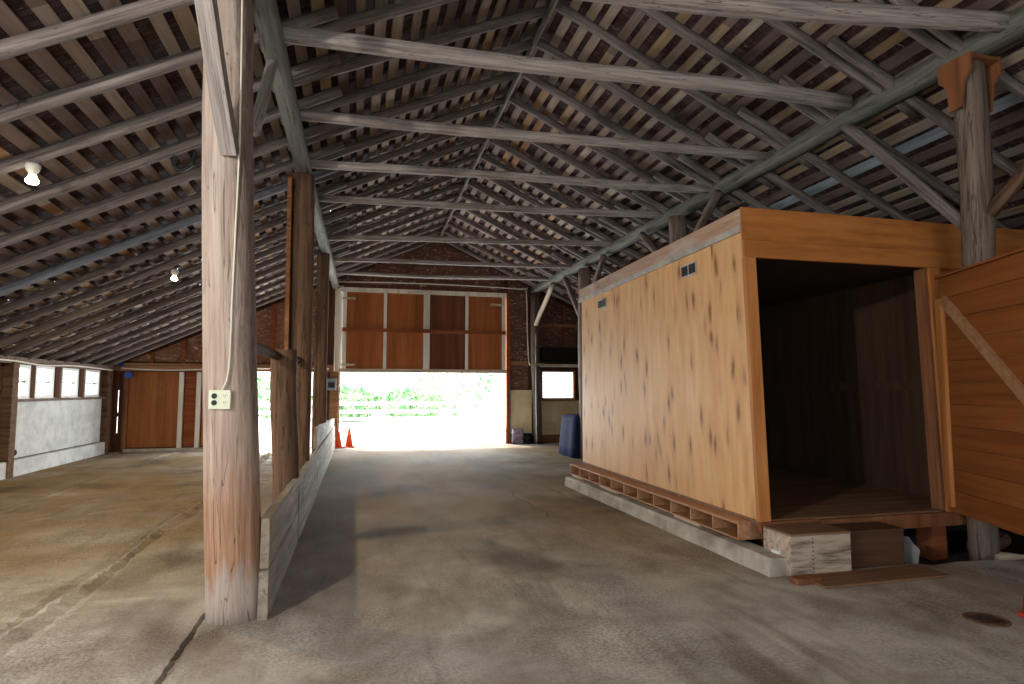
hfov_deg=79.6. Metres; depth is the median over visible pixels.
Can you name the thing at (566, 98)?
rafter
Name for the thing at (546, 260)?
rafter
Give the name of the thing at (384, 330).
door
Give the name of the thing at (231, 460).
log post
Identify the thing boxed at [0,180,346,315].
rafter
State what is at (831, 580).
plywood offcut
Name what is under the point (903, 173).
brace
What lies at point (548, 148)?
rafter
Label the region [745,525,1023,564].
ground
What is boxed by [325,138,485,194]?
rafter
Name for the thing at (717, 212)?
rafter
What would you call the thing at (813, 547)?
box
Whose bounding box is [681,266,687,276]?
vent grille
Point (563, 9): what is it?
rafter
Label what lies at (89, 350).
rafter
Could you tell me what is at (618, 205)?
rafter
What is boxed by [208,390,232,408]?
outlet box
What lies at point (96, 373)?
window
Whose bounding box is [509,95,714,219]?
rafter
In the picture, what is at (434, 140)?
rafter
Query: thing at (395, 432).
ground
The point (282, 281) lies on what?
rafter
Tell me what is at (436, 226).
rafter
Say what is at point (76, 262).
rafter
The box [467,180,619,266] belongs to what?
rafter
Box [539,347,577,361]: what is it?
board
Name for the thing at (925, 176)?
rafter
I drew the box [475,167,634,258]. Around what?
rafter
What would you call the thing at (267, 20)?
beam
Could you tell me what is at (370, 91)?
rafter
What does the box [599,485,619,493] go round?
shim
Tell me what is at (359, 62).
rafter
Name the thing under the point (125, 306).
rafter
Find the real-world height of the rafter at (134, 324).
2.820 m
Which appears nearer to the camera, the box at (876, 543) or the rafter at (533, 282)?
the box at (876, 543)
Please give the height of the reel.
0.158 m
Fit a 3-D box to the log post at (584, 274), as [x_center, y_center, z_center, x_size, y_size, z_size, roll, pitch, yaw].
[1.634,0.466,13.707,0.292,4.244,0.296,1,-5,-14]
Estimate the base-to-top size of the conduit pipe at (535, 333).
3.090 m
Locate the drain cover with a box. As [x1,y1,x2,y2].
[962,611,1011,626]
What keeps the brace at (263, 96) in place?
attached to the beam at (267, 20)
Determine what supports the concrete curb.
on the floor
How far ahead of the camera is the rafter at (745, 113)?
7.65 m
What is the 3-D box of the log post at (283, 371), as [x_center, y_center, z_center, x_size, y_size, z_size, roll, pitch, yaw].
[-2.277,1.042,6.152,0.332,1.932,0.267,-1,-4,7]
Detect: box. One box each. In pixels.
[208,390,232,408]
[327,378,335,389]
[763,522,851,576]
[828,521,904,568]
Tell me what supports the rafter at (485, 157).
attached to the ceiling
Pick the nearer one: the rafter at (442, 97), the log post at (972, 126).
the log post at (972, 126)
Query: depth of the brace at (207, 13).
3.88 m
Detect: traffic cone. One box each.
[335,432,342,447]
[343,428,354,447]
[1017,594,1023,617]
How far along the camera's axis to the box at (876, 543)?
5.26 m
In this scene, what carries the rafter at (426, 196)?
attached to the ceiling
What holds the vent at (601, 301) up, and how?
attached to the shed
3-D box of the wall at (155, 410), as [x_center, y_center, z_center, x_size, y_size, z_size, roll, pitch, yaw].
[-2.071,-0.065,17.020,16.200,5.877,0.200,1,-5,-14]
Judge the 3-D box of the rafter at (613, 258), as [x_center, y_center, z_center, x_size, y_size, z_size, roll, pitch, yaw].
[4.130,-0.815,13.690,5.852,2.856,0.110,1,-5,-14]
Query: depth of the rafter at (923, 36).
5.49 m
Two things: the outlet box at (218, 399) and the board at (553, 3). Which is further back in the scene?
the board at (553, 3)
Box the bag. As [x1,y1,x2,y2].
[511,429,523,443]
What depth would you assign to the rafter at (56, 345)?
11.47 m
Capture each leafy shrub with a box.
[257,377,270,417]
[311,381,381,421]
[377,386,451,416]
[414,373,493,415]
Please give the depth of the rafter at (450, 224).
15.93 m
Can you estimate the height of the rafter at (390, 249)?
1.493 m
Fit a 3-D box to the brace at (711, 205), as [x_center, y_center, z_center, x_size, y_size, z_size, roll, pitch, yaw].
[2.798,-1.691,9.180,0.108,0.882,1.109,1,-5,-14]
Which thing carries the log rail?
attached to the log post at (231, 460)
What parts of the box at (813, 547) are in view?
panel, panel, panel, panel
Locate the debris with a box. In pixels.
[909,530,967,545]
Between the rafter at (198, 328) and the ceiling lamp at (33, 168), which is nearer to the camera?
the ceiling lamp at (33, 168)
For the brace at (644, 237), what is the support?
attached to the log post at (677, 224)
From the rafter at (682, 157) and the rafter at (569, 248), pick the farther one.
the rafter at (569, 248)
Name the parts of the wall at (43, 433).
wall post, whitewashed panel, wall post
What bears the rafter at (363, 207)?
attached to the ceiling
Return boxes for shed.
[578,207,1023,560]
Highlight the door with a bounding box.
[339,287,506,372]
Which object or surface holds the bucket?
on the floor
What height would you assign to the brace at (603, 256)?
1.047 m
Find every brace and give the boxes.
[194,0,238,155]
[253,59,277,136]
[534,282,553,325]
[563,276,577,315]
[591,254,605,283]
[639,232,658,252]
[693,189,722,231]
[842,124,960,229]
[987,163,1023,215]
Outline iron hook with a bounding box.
[171,151,197,171]
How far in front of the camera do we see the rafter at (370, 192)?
10.95 m
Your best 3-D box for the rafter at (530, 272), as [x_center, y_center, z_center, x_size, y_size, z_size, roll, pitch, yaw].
[3.245,-0.510,17.230,5.846,2.808,0.095,1,-5,-14]
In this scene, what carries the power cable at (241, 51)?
attached to the log post at (231, 460)
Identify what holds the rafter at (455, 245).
attached to the ceiling
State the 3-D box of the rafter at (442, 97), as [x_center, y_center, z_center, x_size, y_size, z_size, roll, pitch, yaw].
[-1.357,-3.096,8.141,3.041,1.560,0.105,2,-5,-20]
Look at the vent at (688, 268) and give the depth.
6.51 m
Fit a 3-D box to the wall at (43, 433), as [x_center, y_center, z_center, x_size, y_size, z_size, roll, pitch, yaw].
[-7.313,0.900,5.108,0.210,2.200,20.560,1,-5,-14]
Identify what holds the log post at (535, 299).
on the floor
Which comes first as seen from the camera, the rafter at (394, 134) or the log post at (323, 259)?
the rafter at (394, 134)
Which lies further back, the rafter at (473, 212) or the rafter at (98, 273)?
the rafter at (473, 212)
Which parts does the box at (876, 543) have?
panel, panel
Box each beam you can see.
[254,0,338,288]
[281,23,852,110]
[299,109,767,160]
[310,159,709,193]
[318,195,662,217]
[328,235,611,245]
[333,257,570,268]
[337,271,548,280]
[530,5,1023,293]
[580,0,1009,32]
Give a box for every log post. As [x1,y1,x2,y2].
[202,0,260,625]
[270,349,298,542]
[284,172,314,469]
[312,253,329,452]
[530,295,541,443]
[578,268,590,458]
[668,215,687,243]
[937,51,1001,560]
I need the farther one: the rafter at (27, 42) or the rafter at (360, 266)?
the rafter at (360, 266)
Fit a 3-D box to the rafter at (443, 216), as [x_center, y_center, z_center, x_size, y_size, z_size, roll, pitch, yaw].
[-2.959,-2.472,14.525,3.043,1.487,0.113,2,-5,-19]
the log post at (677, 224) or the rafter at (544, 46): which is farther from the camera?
the log post at (677, 224)
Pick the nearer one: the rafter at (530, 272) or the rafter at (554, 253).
the rafter at (554, 253)
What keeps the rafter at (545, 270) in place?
attached to the ceiling
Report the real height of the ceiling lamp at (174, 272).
0.185 m
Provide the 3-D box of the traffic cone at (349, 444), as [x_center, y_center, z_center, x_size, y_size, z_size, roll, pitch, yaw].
[-4.287,2.518,16.201,0.286,0.500,0.286,1,-5,-14]
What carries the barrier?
on the floor
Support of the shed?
on the ground at (957, 552)
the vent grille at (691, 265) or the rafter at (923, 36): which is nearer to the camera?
the rafter at (923, 36)
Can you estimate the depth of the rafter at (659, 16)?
6.74 m
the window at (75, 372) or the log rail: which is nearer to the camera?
the log rail
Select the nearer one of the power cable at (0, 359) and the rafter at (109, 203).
the rafter at (109, 203)
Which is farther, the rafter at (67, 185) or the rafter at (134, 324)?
the rafter at (134, 324)
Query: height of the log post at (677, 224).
1.061 m
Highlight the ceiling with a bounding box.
[0,0,1023,364]
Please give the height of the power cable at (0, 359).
0.068 m
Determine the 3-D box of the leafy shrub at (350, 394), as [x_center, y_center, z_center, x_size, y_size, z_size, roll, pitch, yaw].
[-8.177,2.930,29.842,3.810,2.072,2.829,1,-5,-14]
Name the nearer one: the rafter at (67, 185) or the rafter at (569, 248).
the rafter at (67, 185)
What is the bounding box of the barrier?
[257,418,334,620]
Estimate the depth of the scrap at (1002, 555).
5.61 m
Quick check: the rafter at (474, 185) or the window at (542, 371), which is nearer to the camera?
the rafter at (474, 185)
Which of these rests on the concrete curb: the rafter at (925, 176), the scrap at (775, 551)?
the scrap at (775, 551)
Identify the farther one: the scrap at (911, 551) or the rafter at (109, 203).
the rafter at (109, 203)
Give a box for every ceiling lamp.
[25,162,40,184]
[170,269,178,280]
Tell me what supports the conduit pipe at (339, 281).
attached to the wall at (155, 410)
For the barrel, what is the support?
on the floor
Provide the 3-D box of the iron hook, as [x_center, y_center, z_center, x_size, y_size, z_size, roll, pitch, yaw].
[-3.451,-1.904,6.479,0.240,0.243,0.065,1,-5,-14]
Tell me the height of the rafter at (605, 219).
2.890 m
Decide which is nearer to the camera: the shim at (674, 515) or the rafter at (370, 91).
the shim at (674, 515)
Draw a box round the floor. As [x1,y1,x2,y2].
[0,443,1023,683]
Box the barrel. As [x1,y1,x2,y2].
[558,414,580,458]
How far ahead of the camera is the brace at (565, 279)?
14.57 m
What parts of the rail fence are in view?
rail, rail, rail, post, post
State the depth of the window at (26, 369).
11.27 m
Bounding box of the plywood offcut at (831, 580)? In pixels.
[807,565,950,588]
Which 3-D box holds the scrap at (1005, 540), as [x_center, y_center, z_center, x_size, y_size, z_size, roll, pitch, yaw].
[4.765,2.002,6.128,0.600,0.157,0.146,2,-5,-28]
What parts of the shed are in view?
panel, panel, panel, metal trim, panel, panel, ceiling panel, rail, panel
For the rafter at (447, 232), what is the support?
attached to the ceiling
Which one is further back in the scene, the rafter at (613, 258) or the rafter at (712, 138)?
the rafter at (613, 258)
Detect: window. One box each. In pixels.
[18,364,32,398]
[34,366,54,398]
[59,368,78,397]
[83,369,99,396]
[541,370,576,400]
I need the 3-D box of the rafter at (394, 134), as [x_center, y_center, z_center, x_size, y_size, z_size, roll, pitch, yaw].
[-1.536,-3.022,8.855,3.047,1.545,0.102,2,-5,-20]
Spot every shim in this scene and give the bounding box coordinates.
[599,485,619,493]
[674,515,700,526]
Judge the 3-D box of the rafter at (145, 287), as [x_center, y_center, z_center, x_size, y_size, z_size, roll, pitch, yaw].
[-5.783,-1.077,10.372,5.800,2.854,0.105,1,-5,-14]
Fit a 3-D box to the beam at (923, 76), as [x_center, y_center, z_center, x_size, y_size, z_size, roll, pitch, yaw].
[2.588,-2.106,10.727,0.210,0.217,14.786,1,-5,-15]
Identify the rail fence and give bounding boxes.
[258,397,568,426]
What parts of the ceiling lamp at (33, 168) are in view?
bulb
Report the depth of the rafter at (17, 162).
5.66 m
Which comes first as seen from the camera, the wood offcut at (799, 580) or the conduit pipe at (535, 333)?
the wood offcut at (799, 580)
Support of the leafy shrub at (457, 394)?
on the ground at (395, 432)
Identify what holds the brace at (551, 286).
attached to the beam at (923, 76)
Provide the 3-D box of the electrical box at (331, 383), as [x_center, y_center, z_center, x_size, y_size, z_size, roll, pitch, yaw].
[-4.740,1.109,16.140,0.240,0.300,0.112,1,-5,-14]
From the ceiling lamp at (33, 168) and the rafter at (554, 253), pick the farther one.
the rafter at (554, 253)
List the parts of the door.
panel, panel, panel, panel, rail, rail, rail, panel, panel, panel, panel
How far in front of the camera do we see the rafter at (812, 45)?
6.13 m
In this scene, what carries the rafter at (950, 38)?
attached to the ceiling
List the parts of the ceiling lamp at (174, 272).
bulb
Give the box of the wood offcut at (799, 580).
[789,574,821,585]
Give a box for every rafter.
[0,0,194,60]
[0,5,338,124]
[0,52,341,174]
[0,85,342,214]
[0,123,343,247]
[0,141,344,273]
[0,169,339,295]
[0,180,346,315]
[0,193,345,331]
[0,207,348,346]
[0,220,348,356]
[19,230,348,359]
[39,241,349,360]
[57,246,349,362]
[73,254,350,363]
[88,262,350,365]
[102,268,350,366]
[258,0,456,52]
[272,6,547,92]
[279,39,531,124]
[287,72,516,150]
[293,97,503,171]
[314,181,463,240]
[315,117,493,183]
[316,192,458,248]
[321,154,476,213]
[324,167,469,223]
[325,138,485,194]
[329,236,436,280]
[331,208,447,251]
[335,222,444,265]
[336,212,448,256]
[336,229,440,270]
[441,236,556,297]
[443,229,564,293]
[447,221,573,289]
[452,212,577,281]
[461,193,605,272]
[465,210,593,278]
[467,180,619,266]
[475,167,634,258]
[480,153,649,250]
[488,138,668,241]
[497,118,689,231]
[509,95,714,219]
[521,73,742,204]
[521,275,572,304]
[527,269,577,298]
[536,38,774,188]
[538,268,577,289]
[543,257,591,282]
[551,250,603,279]
[554,1,813,168]
[562,246,615,273]
[572,234,628,266]
[585,224,644,258]
[599,216,661,248]
[615,201,668,237]
[632,190,695,230]
[634,7,858,146]
[653,171,727,217]
[677,153,771,208]
[704,131,839,214]
[737,105,914,220]
[763,20,917,117]
[778,73,1009,228]
[827,35,1018,176]
[857,0,950,58]
[887,0,1023,101]
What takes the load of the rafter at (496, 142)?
attached to the ceiling
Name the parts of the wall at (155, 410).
plywood panel, plywood panel, plywood panel, panel, board, board, panel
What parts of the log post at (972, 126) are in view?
gusset plate, post bracket, gusset plate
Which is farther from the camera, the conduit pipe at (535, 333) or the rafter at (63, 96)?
the conduit pipe at (535, 333)
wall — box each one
[0,355,114,479]
[109,236,578,451]
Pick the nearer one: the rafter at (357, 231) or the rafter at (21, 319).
the rafter at (21, 319)
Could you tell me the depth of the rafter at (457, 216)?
15.17 m
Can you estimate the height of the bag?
0.420 m
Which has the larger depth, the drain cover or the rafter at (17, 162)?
the rafter at (17, 162)
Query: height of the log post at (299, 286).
4.286 m
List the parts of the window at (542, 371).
sill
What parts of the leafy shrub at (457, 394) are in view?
stem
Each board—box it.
[437,0,558,242]
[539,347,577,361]
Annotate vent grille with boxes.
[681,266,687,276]
[688,262,694,273]
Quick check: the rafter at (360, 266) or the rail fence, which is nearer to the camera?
the rafter at (360, 266)
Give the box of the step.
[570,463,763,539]
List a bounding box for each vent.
[598,298,605,309]
[681,260,696,278]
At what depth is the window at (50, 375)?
12.14 m
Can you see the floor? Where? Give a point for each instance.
(469, 563)
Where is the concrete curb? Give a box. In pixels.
[565,476,786,576]
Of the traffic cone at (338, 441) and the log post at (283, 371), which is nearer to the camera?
the log post at (283, 371)
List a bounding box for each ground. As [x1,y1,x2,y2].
[117,400,504,447]
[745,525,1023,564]
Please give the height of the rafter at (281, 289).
2.781 m
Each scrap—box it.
[771,549,779,553]
[904,536,919,563]
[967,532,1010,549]
[995,552,1023,559]
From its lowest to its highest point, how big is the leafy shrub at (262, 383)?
2.283 m
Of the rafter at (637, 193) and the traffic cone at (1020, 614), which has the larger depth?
the rafter at (637, 193)
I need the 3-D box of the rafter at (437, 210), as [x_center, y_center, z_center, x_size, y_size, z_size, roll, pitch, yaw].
[-2.779,-2.537,13.803,3.042,1.505,0.104,2,-5,-20]
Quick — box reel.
[124,372,132,377]
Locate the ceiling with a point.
(754, 42)
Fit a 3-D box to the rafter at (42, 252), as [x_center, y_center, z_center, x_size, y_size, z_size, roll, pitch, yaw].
[-5.062,-1.322,7.499,5.800,2.905,0.108,1,-5,-14]
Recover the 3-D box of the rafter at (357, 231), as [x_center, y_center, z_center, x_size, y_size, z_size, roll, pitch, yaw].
[-2.607,-2.607,13.112,3.039,1.514,0.109,2,-5,-19]
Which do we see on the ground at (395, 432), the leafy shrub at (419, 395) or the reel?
the leafy shrub at (419, 395)
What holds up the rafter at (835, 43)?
attached to the ceiling
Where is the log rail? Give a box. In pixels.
[257,342,300,362]
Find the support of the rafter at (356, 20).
attached to the ceiling
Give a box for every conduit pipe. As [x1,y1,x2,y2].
[333,281,529,370]
[535,333,536,443]
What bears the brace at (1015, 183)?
attached to the log post at (972, 126)
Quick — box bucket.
[524,435,531,443]
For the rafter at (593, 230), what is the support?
attached to the ceiling
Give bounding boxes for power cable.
[0,359,112,370]
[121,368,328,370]
[221,0,242,389]

